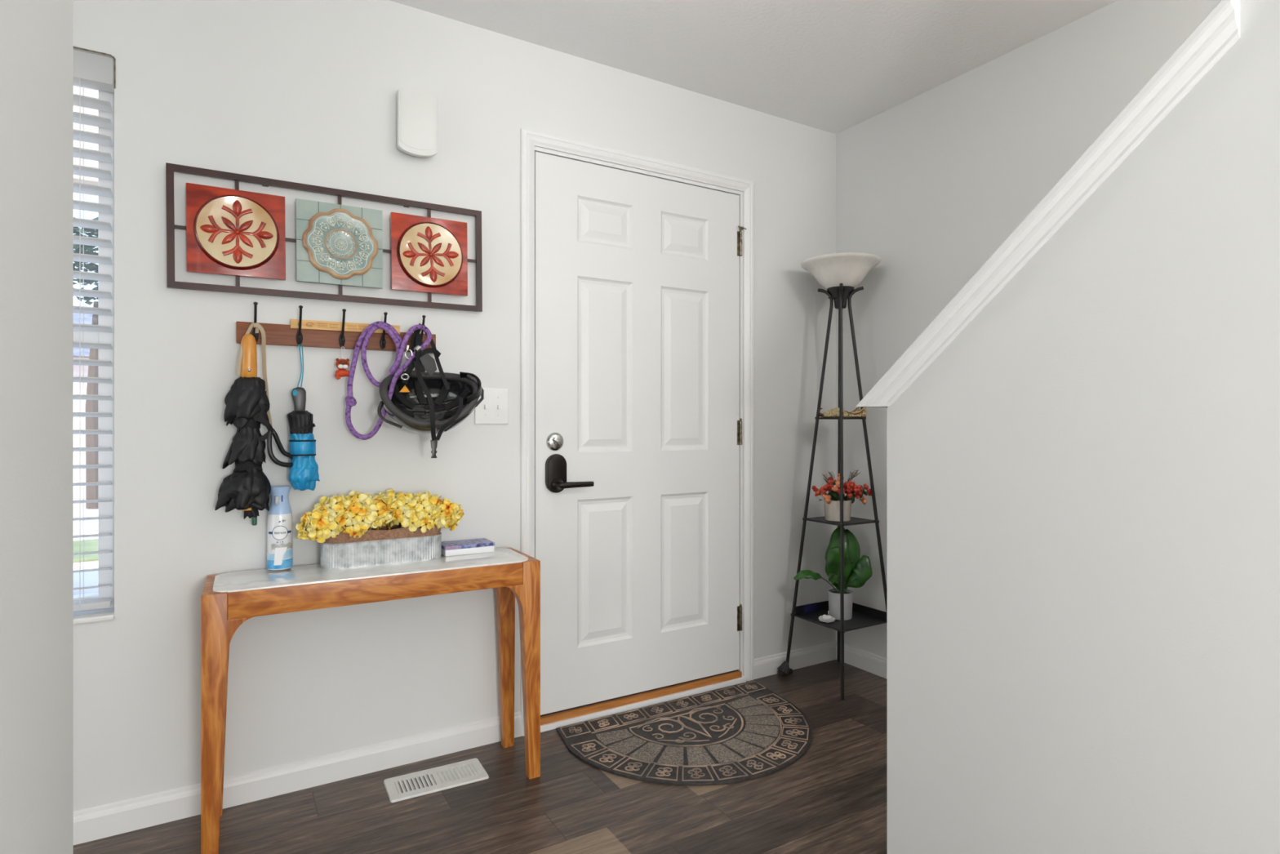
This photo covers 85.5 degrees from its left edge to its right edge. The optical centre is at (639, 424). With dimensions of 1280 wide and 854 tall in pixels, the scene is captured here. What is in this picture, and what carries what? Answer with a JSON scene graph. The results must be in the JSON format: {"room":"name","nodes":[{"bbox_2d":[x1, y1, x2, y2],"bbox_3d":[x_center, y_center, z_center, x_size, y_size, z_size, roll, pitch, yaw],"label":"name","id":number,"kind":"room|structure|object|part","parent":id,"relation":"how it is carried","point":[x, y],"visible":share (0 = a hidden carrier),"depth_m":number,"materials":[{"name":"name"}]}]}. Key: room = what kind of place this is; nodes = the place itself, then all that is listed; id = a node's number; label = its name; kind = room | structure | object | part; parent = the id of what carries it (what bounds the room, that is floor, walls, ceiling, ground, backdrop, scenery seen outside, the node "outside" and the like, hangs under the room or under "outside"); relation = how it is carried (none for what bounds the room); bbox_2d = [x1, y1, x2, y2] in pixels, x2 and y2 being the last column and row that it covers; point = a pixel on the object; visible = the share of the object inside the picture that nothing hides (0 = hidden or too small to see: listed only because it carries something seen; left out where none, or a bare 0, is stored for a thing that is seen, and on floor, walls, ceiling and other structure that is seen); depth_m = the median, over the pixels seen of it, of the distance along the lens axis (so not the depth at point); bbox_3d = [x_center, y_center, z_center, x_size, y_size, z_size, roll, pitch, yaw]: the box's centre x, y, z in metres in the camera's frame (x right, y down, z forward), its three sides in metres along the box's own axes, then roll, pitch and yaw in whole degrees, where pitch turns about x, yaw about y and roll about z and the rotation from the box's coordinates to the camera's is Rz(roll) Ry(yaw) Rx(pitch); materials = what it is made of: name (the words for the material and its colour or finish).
{"room":"entryway","nodes":[
{"label":"entryway","id":0,"kind":"room"},
{"bbox_2d":[0,0,73,853],"bbox_3d":[-0.449,-0.130,0.285,0.122,2.440,1.450,0,0,-31],"label":"wall","id":1,"kind":"structure","parent":0,"point":[37,36],"depth_m":0.75,"materials":[{"name":"white paint"}]},
{"bbox_2d":[73,0,835,811],"bbox_3d":[-1.396,-0.130,1.939,5.590,2.440,0.150,0,0,-31],"label":"wall","id":2,"kind":"structure","parent":0,"point":[301,91],"depth_m":2.12,"materials":[{"name":"white paint"}]},
{"bbox_2d":[73,46,115,624],"bbox_3d":[-1.667,-0.231,1.764,0.546,1.503,0.143,0,0,-31],"label":"window","id":3,"kind":"structure","parent":2,"relation":"in","point":[106,457],"depth_m":1.91,"materials":[{"name":"white plastic"}]},
{"bbox_2d":[73,49,114,611],"bbox_3d":[-1.651,-0.243,1.736,0.536,1.466,0.059,0,0,-31],"label":"blind","id":4,"kind":"object","parent":3,"relation":"attached to","point":[92,71],"visible":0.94,"depth_m":1.85,"materials":[{"name":"white plastic"}]},
{"bbox_3d":[-1.641,-0.215,1.744,0.372,1.390,0.054,0,0,-31],"label":"ladder cord","id":5,"kind":"part","parent":4,"relation":"part of","materials":[{"name":"white fabric"}]},
{"bbox_3d":[-1.654,0.481,1.737,0.527,0.018,0.050,0,0,-31],"label":"rail","id":6,"kind":"part","parent":4,"relation":"part of","materials":[{"name":"white plastic"}]},
{"bbox_3d":[-1.650,-0.941,1.734,0.536,0.071,0.056,0,0,-31],"label":"head rail","id":7,"kind":"part","parent":4,"relation":"part of","materials":[{"name":"white plastic"}]},
{"bbox_3d":[-1.655,0.513,1.742,0.543,0.014,0.093,0,0,-31],"label":"sill","id":8,"kind":"part","parent":3,"relation":"part of","materials":[{"name":"white paint"}]},
{"bbox_2d":[165,162,482,311],"bbox_3d":[-0.912,-0.545,2.113,0.883,0.345,0.046,0,0,-31],"label":"wall art","id":9,"kind":"object","parent":2,"relation":"attached to","point":[237,233],"visible":1,"depth_m":2.07,"materials":[{"name":"brown metal"}]},
{"bbox_3d":[-1.139,-0.543,1.961,0.197,0.197,0.011,0,0,-31],"label":"dish","id":10,"kind":"part","parent":9,"relation":"part of","materials":[{"name":"beige ceramic"}]},
{"bbox_3d":[-0.906,-0.545,2.099,0.197,0.197,0.012,0,0,-31],"label":"scalloped dish","id":11,"kind":"part","parent":9,"relation":"part of","materials":[{"name":"teal ceramic"}]},
{"bbox_3d":[-0.675,-0.547,2.238,0.197,0.197,0.011,0,0,-31],"label":"dish","id":12,"kind":"part","parent":9,"relation":"part of","materials":[{"name":"beige ceramic"}]},
{"bbox_2d":[235,302,435,353],"bbox_3d":[-0.900,-0.289,2.105,0.564,0.113,0.073,0,0,-31],"label":"coat rack","id":13,"kind":"object","parent":2,"relation":"attached to","point":[275,334],"visible":0.76,"depth_m":2.08,"materials":[{"name":"red wood"}]},
{"bbox_2d":[214,322,271,525],"bbox_3d":[-1.114,-0.003,1.947,0.133,0.578,0.102,0,0,-18],"label":"umbrella","id":14,"kind":"object","parent":13,"relation":"hanging from","point":[247,489],"visible":0.99,"depth_m":1.93,"materials":[{"name":"black fabric"}]},
{"bbox_3d":[-1.103,-0.193,1.954,0.043,0.124,0.039,0,0,-31],"label":"handle","id":15,"kind":"part","parent":14,"relation":"part of","materials":[{"name":"brown wood"}]},
{"bbox_2d":[253,322,293,466],"bbox_3d":[-1.042,-0.082,1.980,0.112,0.413,0.050,0,0,-31],"label":"leash","id":16,"kind":"object","parent":13,"relation":"hanging from","point":[271,431],"visible":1,"depth_m":1.97,"materials":[{"name":"tan rope"},{"name":"black nylon"}]},
{"bbox_2d":[287,344,319,490],"bbox_3d":[-0.985,-0.019,2.031,0.089,0.433,0.068,0,0,-45],"label":"umbrella","id":17,"kind":"object","parent":13,"relation":"hanging from","point":[304,474],"visible":1,"depth_m":2.01,"materials":[{"name":"blue fabric"}]},
{"bbox_3d":[-0.999,-0.072,2.026,0.038,0.074,0.026,0,0,-31],"label":"handle","id":18,"kind":"part","parent":17,"relation":"part of","materials":[{"name":"black plastic"}]},
{"bbox_3d":[-0.999,-0.171,2.035,0.018,0.130,0.018,0,0,-31],"label":"cord","id":19,"kind":"part","parent":17,"relation":"part of","materials":[{"name":"blue fabric"}]},
{"bbox_2d":[334,346,349,379],"bbox_3d":[-0.897,-0.185,2.097,0.050,0.102,0.029,0,0,-31],"label":"charm","id":20,"kind":"object","parent":13,"relation":"hanging from","point":[342,365],"visible":1,"depth_m":2.09,"materials":[{"name":"orange fabric"}]},
{"bbox_2d":[290,319,399,333],"bbox_3d":[-0.897,-0.298,2.123,0.312,0.030,0.006,0,0,-31],"label":"wooden stick","id":21,"kind":"object","parent":13,"relation":"attached to","point":[305,324],"visible":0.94,"depth_m":2.10,"materials":[{"name":"brown wood"}]},
{"bbox_2d":[345,320,431,439],"bbox_3d":[-0.771,-0.135,2.134,0.254,0.366,0.060,0,0,-23],"label":"leash","id":22,"kind":"object","parent":13,"relation":"hanging from","point":[400,344],"visible":0.94,"depth_m":2.11,"materials":[{"name":"purple fabric"}]},
{"bbox_2d":[377,323,484,457],"bbox_3d":[-0.654,-0.111,2.157,0.332,0.424,0.233,0,0,-31],"label":"helmet","id":23,"kind":"object","parent":13,"relation":"hanging from","point":[461,392],"visible":0.98,"depth_m":2.17,"materials":[{"name":"black plastic"}]},
{"bbox_3d":[-0.524,-0.107,2.208,0.056,0.105,0.013,0,0,-31],"label":"cradle arm","id":24,"kind":"part","parent":23,"relation":"part of","materials":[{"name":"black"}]},
{"bbox_2d":[396,87,437,157],"bbox_3d":[-0.718,-0.963,2.226,0.123,0.214,0.052,0,0,-31],"label":"door chime","id":25,"kind":"object","parent":2,"relation":"attached to","point":[416,108],"visible":1,"depth_m":2.20,"materials":[{"name":"white plastic"}]},
{"bbox_2d":[73,640,836,844],"bbox_3d":[-1.418,1.049,1.830,5.440,0.082,0.013,0,0,-31],"label":"baseboard","id":26,"kind":"structure","parent":2,"relation":"attached to","point":[94,823],"depth_m":2.08,"materials":[{"name":"white paint"}]},
{"bbox_2d":[474,387,508,424],"bbox_3d":[-0.506,-0.061,2.373,0.119,0.123,0.016,0,0,-31],"label":"switch plate","id":27,"kind":"object","parent":2,"relation":"attached to","point":[493,409],"visible":0.94,"depth_m":2.38,"materials":[{"name":"white plastic"}]},
{"bbox_2d":[520,127,754,735],"bbox_3d":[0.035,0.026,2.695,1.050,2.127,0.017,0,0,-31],"label":"trim","id":28,"kind":"structure","parent":2,"relation":"attached to","point":[529,139],"depth_m":2.62,"materials":[{"name":"white paint"}]},
{"bbox_2d":[540,669,737,716],"bbox_3d":[0.013,1.042,2.719,0.923,0.008,0.034,0,0,-31],"label":"trim","id":29,"kind":"structure","parent":2,"relation":"attached to","point":[736,669],"depth_m":2.68,"materials":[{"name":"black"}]},
{"bbox_2d":[534,151,746,715],"bbox_3d":[0.039,0.035,2.696,0.946,2.006,0.106,0,0,-31],"label":"door","id":30,"kind":"structure","parent":2,"relation":"in","point":[638,424],"depth_m":2.67,"materials":[{"name":"white paint"}]},
{"bbox_3d":[-0.301,0.177,2.493,0.080,0.140,0.018,0,0,-31],"label":"handle plate","id":31,"kind":"part","parent":30,"relation":"part of","materials":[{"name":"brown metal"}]},
{"bbox_3d":[-0.242,0.217,2.493,0.150,0.048,0.045,0,0,-31],"label":"lever","id":32,"kind":"part","parent":30,"relation":"part of","materials":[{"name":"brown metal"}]},
{"bbox_2d":[540,670,742,724],"bbox_3d":[-0.012,1.058,2.757,0.933,0.023,0.161,0,0,-31],"label":"trim","id":33,"kind":"structure","parent":2,"relation":"attached to","point":[559,716],"depth_m":2.67,"materials":[{"name":"brown wood"}]},
{"bbox_2d":[540,675,746,732],"bbox_3d":[-0.002,1.079,2.757,0.949,0.021,0.171,0,0,-31],"label":"trim","id":34,"kind":"structure","parent":2,"relation":"attached to","point":[554,725],"depth_m":2.66,"materials":[{"name":"white paint"}]},
{"bbox_2d":[73,659,887,853],"bbox_3d":[-0.036,1.140,-0.339,5.590,0.100,5.455,0,0,-31],"label":"floor","id":35,"kind":"structure","parent":0,"point":[833,799],"depth_m":1.95,"materials":[{"name":"brown wood"}]},
{"bbox_2d":[200,547,540,853],"bbox_3d":[-0.761,0.754,2.040,0.892,0.672,0.288,0,0,-31],"label":"console table","id":36,"kind":"object","parent":35,"relation":"on","point":[228,599],"visible":1,"depth_m":1.93,"materials":[{"name":"brown wood"}]},
{"bbox_3d":[-1.136,0.456,1.828,0.021,0.068,0.178,0,0,-30],"label":"rail","id":37,"kind":"part","parent":36,"relation":"part of","materials":[{"name":"brown wood"}]},
{"bbox_3d":[-1.148,0.756,1.950,0.121,0.668,0.047,0,0,-31],"label":"leg","id":38,"kind":"part","parent":36,"relation":"part of","materials":[{"name":"brown wood"}]},
{"bbox_3d":[-1.039,0.756,1.754,0.121,0.668,0.047,0,0,-31],"label":"leg","id":39,"kind":"part","parent":36,"relation":"part of","materials":[{"name":"brown wood"}]},
{"bbox_2d":[266,484,293,570],"bbox_3d":[-1.043,0.299,2.006,0.067,0.238,0.068,0,0,-31],"label":"air freshener","id":40,"kind":"object","parent":36,"relation":"on","point":[279,520],"visible":1,"depth_m":1.98,"materials":[{"name":"white"}]},
{"bbox_2d":[273,546,287,564],"bbox_3d":[-1.027,0.377,1.980,0.035,0.050,0.005,0,0,-31],"label":"print","id":41,"kind":"object","parent":40,"relation":"on","point":[280,553],"depth_m":1.98,"materials":[{"name":"white paper"}]},
{"bbox_2d":[271,541,293,550],"bbox_3d":[-1.025,0.350,1.992,0.019,0.020,0.060,0,0,40],"label":"print","id":42,"kind":"object","parent":40,"relation":"on","point":[275,545],"depth_m":1.98},
{"bbox_3d":[-0.701,0.457,1.935,0.775,0.067,0.022,0,0,-30],"label":"rail","id":43,"kind":"part","parent":36,"relation":"part of","materials":[{"name":"brown wood"}]},
{"bbox_2d":[320,523,441,568],"bbox_3d":[-0.784,0.365,2.115,0.351,0.105,0.111,0,0,-31],"label":"planter","id":44,"kind":"object","parent":36,"relation":"on","point":[397,544],"visible":0.95,"depth_m":2.06,"materials":[{"name":"metal"}]},
{"bbox_2d":[295,488,464,542],"bbox_3d":[-0.781,0.269,2.110,0.483,0.140,0.173,0,0,-31],"label":"flower arrangement","id":45,"kind":"object","parent":44,"relation":"on","point":[353,514],"visible":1,"depth_m":2.07,"materials":[{"name":"yellow plant"}]},
{"bbox_3d":[-0.841,0.297,2.043,0.058,0.085,0.058,0,0,14],"label":"stem","id":46,"kind":"part","parent":45,"relation":"part of","materials":[{"name":"orange"}]},
{"bbox_2d":[441,537,494,555],"bbox_3d":[-0.572,0.403,2.272,0.165,0.031,0.103,0,0,-31],"label":"book","id":47,"kind":"object","parent":36,"relation":"on","point":[461,547],"visible":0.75,"depth_m":2.24,"materials":[{"name":"white"}]},
{"bbox_3d":[-0.572,0.393,2.272,0.165,0.012,0.103,0,0,-31],"label":"lid","id":48,"kind":"part","parent":47,"relation":"part of","materials":[{"name":"paper"}]},
{"bbox_3d":[-0.483,0.756,2.326,0.121,0.668,0.047,0,0,-31],"label":"leg","id":49,"kind":"part","parent":36,"relation":"part of","materials":[{"name":"brown wood"}]},
{"bbox_3d":[-0.371,0.756,2.133,0.121,0.668,0.047,0,0,-31],"label":"leg","id":50,"kind":"part","parent":36,"relation":"part of","materials":[{"name":"brown wood"}]},
{"bbox_3d":[-0.384,0.456,2.254,0.021,0.068,0.178,0,0,-30],"label":"rail","id":51,"kind":"part","parent":36,"relation":"part of","materials":[{"name":"brown wood"}]},
{"bbox_2d":[383,757,488,802],"bbox_3d":[-0.623,1.087,2.124,0.290,0.007,0.138,0,0,-29],"label":"floor vent","id":52,"kind":"object","parent":35,"relation":"in","point":[409,785],"visible":1,"depth_m":2.11,"materials":[{"name":"white metal"}]},
{"bbox_3d":[-0.623,1.089,2.124,0.290,0.002,0.138,0,0,-29],"label":"vent frame","id":53,"kind":"part","parent":52,"relation":"part of","materials":[{"name":"white metal"}]},
{"bbox_2d":[556,680,812,785],"bbox_3d":[0.241,1.084,2.422,0.944,0.012,0.634,0,0,-31],"label":"door mat","id":54,"kind":"object","parent":35,"relation":"on","point":[747,731],"visible":1,"depth_m":2.38,"materials":[{"name":"rubber"}]},
{"bbox_2d":[777,252,887,699],"bbox_3d":[0.839,0.200,2.969,0.370,1.788,0.361,0,0,-31],"label":"floor lamp","id":55,"kind":"object","parent":35,"relation":"on","point":[839,273],"visible":0.91,"depth_m":2.92,"materials":[{"name":"black metal"}]},
{"bbox_2d":[803,602,816,613],"bbox_3d":[0.751,0.810,3.055,0.075,0.036,0.004,0,0,-31],"label":"card","id":56,"kind":"object","parent":55,"relation":"on","point":[810,607],"visible":1,"depth_m":3.05,"materials":[{"name":"blue paper"}]},
{"bbox_3d":[0.730,0.252,3.000,0.206,1.677,0.014,0,0,14],"label":"leg","id":57,"kind":"part","parent":55,"relation":"part of","materials":[{"name":"black metal"}]},
{"bbox_2d":[818,610,835,622],"bbox_3d":[0.784,0.807,2.913,0.070,0.042,0.068,0,0,-31],"label":"dish","id":58,"kind":"object","parent":55,"relation":"on","point":[824,618],"visible":1,"depth_m":2.90,"materials":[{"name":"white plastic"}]},
{"bbox_3d":[0.784,0.821,2.913,0.070,0.015,0.068,0,0,-31],"label":"dish","id":59,"kind":"part","parent":58,"relation":"part of","materials":[{"name":"white ceramic"}]},
{"bbox_2d":[793,526,872,620],"bbox_3d":[0.813,0.635,2.953,0.324,0.386,0.117,0,0,-10],"label":"potted plant","id":60,"kind":"object","parent":55,"relation":"on","point":[857,571],"visible":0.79,"depth_m":2.94,"materials":[{"name":"green plant"}]},
{"bbox_3d":[0.859,0.771,2.967,0.104,0.114,0.104,0,0,-31],"label":"pot","id":61,"kind":"part","parent":60,"relation":"part of","materials":[{"name":"white ceramic"}]},
{"bbox_3d":[0.891,0.252,3.096,0.014,1.677,0.206,0,0,14],"label":"leg","id":62,"kind":"part","parent":55,"relation":"part of","materials":[{"name":"black metal"}]},
{"bbox_3d":[0.859,0.814,2.967,0.300,0.040,0.299,0,0,-31],"label":"shelf","id":63,"kind":"part","parent":55,"relation":"part of","materials":[{"name":"black metal"}]},
{"bbox_2d":[819,406,859,417],"bbox_3d":[0.860,-0.052,3.007,0.185,0.050,0.060,0,0,1],"label":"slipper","id":64,"kind":"object","parent":55,"relation":"on","point":[858,407],"visible":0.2,"depth_m":3.00,"materials":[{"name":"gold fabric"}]},
{"bbox_3d":[0.859,-0.026,2.967,0.155,0.010,0.154,0,0,-31],"label":"shelf","id":65,"kind":"part","parent":55,"relation":"part of","materials":[{"name":"black metal"}]},
{"bbox_3d":[0.859,0.411,2.967,0.229,0.010,0.228,0,0,-31],"label":"shelf","id":66,"kind":"part","parent":55,"relation":"part of","materials":[{"name":"black metal"}]},
{"bbox_3d":[0.859,-0.635,2.967,0.332,0.117,0.332,0,0,-31],"label":"lamp shade","id":67,"kind":"part","parent":55,"relation":"part of","materials":[{"name":"white glass"}]},
{"bbox_3d":[0.826,0.252,2.838,0.014,1.677,0.206,0,0,14],"label":"leg","id":68,"kind":"part","parent":55,"relation":"part of","materials":[{"name":"black metal"}]},
{"bbox_2d":[812,470,871,521],"bbox_3d":[0.862,0.303,2.945,0.260,0.214,0.122,0,0,7],"label":"arrangement","id":69,"kind":"object","parent":55,"relation":"on","point":[832,500],"visible":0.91,"depth_m":2.92,"materials":[{"name":"red plant"}]},
{"bbox_3d":[0.842,0.365,2.952,0.114,0.089,0.114,0,0,-31],"label":"pot","id":70,"kind":"part","parent":69,"relation":"part of","materials":[{"name":"beige ceramic"}]},
{"bbox_2d":[817,406,866,417],"bbox_3d":[0.856,-0.054,2.938,0.199,0.054,0.065,0,0,6],"label":"slipper","id":71,"kind":"object","parent":55,"relation":"on","point":[861,413],"visible":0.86,"depth_m":2.91,"materials":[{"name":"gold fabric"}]},
{"bbox_3d":[0.988,0.252,2.935,0.206,1.677,0.014,0,0,14],"label":"leg","id":72,"kind":"part","parent":55,"relation":"part of","materials":[{"name":"black metal"}]},
{"bbox_2d":[389,0,1118,134],"bbox_3d":[-0.062,-1.400,-0.442,5.740,0.100,5.605,0,0,-31],"label":"ceiling","id":73,"kind":"structure","parent":0,"point":[831,66],"depth_m":2.42,"materials":[{"name":"white paint"}]},
{"bbox_2d":[835,0,1208,658],"bbox_3d":[2.338,-0.130,0.991,0.150,2.440,5.305,0,0,-31],"label":"wall","id":74,"kind":"structure","parent":0,"point":[931,184],"depth_m":2.73,"materials":[{"name":"white paint"}]},
{"bbox_2d":[835,641,887,679],"bbox_3d":[1.233,1.049,2.682,0.013,0.082,1.242,0,0,-31],"label":"baseboard","id":75,"kind":"structure","parent":74,"relation":"attached to","point":[870,662],"depth_m":3.07,"materials":[{"name":"white paint"}]},
{"bbox_2d":[887,0,1279,853],"bbox_3d":[1.340,-0.130,0.599,0.115,2.440,2.656,0,0,-31],"label":"wall","id":76,"kind":"structure","parent":0,"point":[1083,483],"depth_m":1.27,"materials":[{"name":"white paint"}]},
{"bbox_2d":[855,0,1239,407],"bbox_3d":[0.819,-0.367,1.472,0.191,0.645,0.764,0,0,-31],"label":"trim","id":77,"kind":"structure","parent":76,"relation":"attached to","point":[1220,30],"depth_m":1.31,"materials":[{"name":"white paint"}]},
{"label":"outside","id":78,"kind":"structure","parent":0,"visible":0},
{"bbox_2d":[73,487,97,595],"bbox_3d":[-32.278,1.515,34.570,100.000,0.150,87.545,0,0,-31],"label":"ground","id":79,"kind":"structure","parent":78,"point":[91,526],"depth_m":9.05,"materials":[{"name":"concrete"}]},
{"bbox_2d":[73,306,92,488],"bbox_3d":[-15.091,-0.885,18.943,12.300,4.650,9.000,0,0,-31],"label":"house","id":80,"kind":"structure","parent":79,"relation":"on","point":[87,317],"depth_m":15.68,"materials":[{"name":"white"}]},
{"bbox_3d":[-12.255,0.315,15.948,2.500,2.250,0.050,0,0,-31],"label":"garage door","id":81,"kind":"part","parent":80,"relation":"part of","materials":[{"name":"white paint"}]},
{"bbox_2d":[73,538,97,562],"bbox_3d":[-8.560,1.430,6.537,32.000,0.020,1.600,0,0,-31],"label":"lawn","id":82,"kind":"structure","parent":79,"relation":"on","point":[90,545],"depth_m":7.85,"materials":[{"name":"green plant"}]},
{"bbox_2d":[73,217,97,509],"bbox_3d":[-9.398,-1.066,11.856,3.105,5.120,2.569,0,0,-31],"label":"tree","id":83,"kind":"object","parent":79,"relation":"on","point":[91,406],"visible":0.04,"depth_m":11.77,"materials":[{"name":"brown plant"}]},
{"bbox_3d":[-3.937,0.235,1.855,0.140,2.410,0.140,0,0,-31],"label":"porch post","id":84,"kind":"object","parent":79,"relation":"on","visible":0},
{"bbox_2d":[73,85,97,195],"bbox_3d":[-1.979,-1.315,3.023,4.700,0.690,0.220,0,0,-31],"label":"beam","id":85,"kind":"structure","parent":84,"relation":"on","point":[87,92],"depth_m":2.76,"materials":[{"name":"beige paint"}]}
]}

